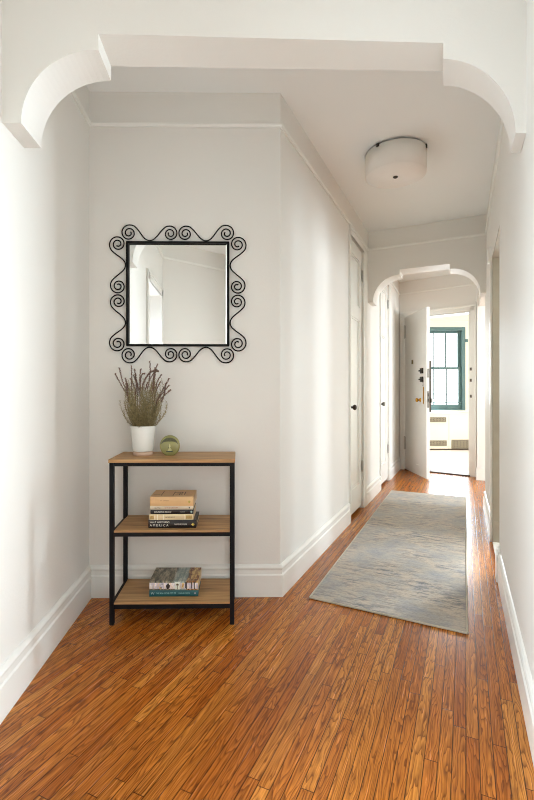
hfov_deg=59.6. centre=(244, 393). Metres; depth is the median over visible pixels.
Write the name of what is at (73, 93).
trim
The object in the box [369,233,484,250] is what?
trim
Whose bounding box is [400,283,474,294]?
trim
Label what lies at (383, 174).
diffuser
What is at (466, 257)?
wall
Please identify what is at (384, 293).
door
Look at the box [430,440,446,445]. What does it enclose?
grille
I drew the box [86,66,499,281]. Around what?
ceiling
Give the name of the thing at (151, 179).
wall
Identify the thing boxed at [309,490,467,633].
runner rug
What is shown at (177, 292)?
mirror glass
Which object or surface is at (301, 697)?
floor
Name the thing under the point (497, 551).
trim
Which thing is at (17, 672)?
baseboard
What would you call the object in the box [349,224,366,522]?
trim
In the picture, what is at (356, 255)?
door
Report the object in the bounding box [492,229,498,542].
trim
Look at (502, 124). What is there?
trim
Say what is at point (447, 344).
window
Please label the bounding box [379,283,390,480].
trim
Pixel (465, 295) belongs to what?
wall
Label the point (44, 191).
wall
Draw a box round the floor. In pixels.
[0,450,533,799]
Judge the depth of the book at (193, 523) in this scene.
2.33 m
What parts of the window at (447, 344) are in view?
pane, pane, sash, sash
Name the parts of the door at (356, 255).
panel, panel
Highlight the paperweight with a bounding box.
[160,435,179,455]
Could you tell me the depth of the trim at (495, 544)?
3.46 m
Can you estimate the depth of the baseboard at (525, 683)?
1.81 m
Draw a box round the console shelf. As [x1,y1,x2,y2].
[108,452,234,625]
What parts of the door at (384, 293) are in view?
panel, panel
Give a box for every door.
[351,239,362,514]
[381,286,388,483]
[404,307,432,478]
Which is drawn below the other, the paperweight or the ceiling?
the paperweight
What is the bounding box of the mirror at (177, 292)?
[109,224,246,362]
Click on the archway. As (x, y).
(52, 49)
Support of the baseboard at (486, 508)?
attached to the wall at (512, 205)
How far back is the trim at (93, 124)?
2.61 m
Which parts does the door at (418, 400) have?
lock plate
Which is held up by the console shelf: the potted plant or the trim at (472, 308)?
the potted plant
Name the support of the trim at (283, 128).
attached to the wall at (314, 234)
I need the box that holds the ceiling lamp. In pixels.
[365,138,426,188]
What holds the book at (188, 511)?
on the book at (151, 516)
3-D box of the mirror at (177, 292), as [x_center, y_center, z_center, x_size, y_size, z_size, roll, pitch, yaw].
[-0.376,-0.560,2.608,0.770,0.779,0.024,0,0,-1]
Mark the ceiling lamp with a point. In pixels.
(401, 162)
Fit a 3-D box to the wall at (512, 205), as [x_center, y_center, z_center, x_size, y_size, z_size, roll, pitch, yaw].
[1.662,-0.280,2.921,0.160,2.840,7.768,0,0,25]
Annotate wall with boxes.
[0,0,88,666]
[89,91,282,597]
[280,93,398,563]
[368,214,485,305]
[399,274,476,456]
[477,0,533,682]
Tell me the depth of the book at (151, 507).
2.34 m
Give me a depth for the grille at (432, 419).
9.42 m
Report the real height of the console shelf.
0.818 m
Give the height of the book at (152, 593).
0.033 m
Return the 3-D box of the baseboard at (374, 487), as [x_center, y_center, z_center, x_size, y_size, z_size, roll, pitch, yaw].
[1.415,1.050,5.121,0.017,0.180,0.836,0,0,26]
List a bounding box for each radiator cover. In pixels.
[430,412,448,449]
[445,412,468,449]
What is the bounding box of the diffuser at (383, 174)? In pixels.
[366,161,425,188]
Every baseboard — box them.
[0,565,90,723]
[281,503,349,595]
[367,475,380,504]
[391,457,399,478]
[476,467,484,480]
[483,491,489,535]
[498,553,533,765]
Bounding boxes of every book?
[148,511,198,527]
[149,508,195,519]
[149,567,201,589]
[149,581,200,596]
[150,490,196,505]
[150,503,194,509]
[150,503,195,513]
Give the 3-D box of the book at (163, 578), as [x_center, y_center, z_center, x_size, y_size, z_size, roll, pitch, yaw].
[-0.361,0.971,2.446,0.247,0.046,0.191,0,0,0]
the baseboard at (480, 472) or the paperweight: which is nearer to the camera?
the paperweight
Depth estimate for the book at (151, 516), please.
2.34 m
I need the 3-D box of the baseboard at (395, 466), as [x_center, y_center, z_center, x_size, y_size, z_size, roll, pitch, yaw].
[2.151,1.050,6.644,0.017,0.180,0.955,0,0,26]
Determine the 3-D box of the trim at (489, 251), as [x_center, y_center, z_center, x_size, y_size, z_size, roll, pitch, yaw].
[1.907,0.005,3.620,0.033,2.276,0.083,0,0,25]
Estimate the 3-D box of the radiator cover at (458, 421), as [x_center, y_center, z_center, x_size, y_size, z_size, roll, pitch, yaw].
[4.368,0.761,9.548,0.463,0.758,0.257,0,0,-1]
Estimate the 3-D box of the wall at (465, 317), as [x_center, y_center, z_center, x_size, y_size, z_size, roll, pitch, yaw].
[4.014,-0.280,9.752,6.300,2.840,0.250,0,0,-1]
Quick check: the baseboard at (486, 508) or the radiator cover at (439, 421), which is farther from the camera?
the radiator cover at (439, 421)
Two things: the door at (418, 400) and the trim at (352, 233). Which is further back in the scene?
the door at (418, 400)
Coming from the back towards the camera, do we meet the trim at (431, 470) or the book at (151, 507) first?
the trim at (431, 470)
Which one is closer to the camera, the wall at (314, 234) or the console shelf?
the console shelf
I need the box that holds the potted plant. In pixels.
[115,361,171,455]
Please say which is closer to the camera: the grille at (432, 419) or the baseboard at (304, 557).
the baseboard at (304, 557)
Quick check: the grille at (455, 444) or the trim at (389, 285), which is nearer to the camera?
the trim at (389, 285)
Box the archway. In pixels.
[2,0,525,152]
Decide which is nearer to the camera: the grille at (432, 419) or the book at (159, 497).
the book at (159, 497)
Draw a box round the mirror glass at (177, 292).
[128,243,226,343]
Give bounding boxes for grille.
[430,417,445,421]
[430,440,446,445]
[451,440,468,448]
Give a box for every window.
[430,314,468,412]
[430,327,467,409]
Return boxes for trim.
[71,91,90,126]
[90,122,281,127]
[281,124,368,250]
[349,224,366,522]
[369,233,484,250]
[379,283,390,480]
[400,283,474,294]
[400,304,476,476]
[404,469,469,476]
[485,120,503,234]
[487,247,491,541]
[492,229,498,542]
[492,542,498,551]
[495,546,500,581]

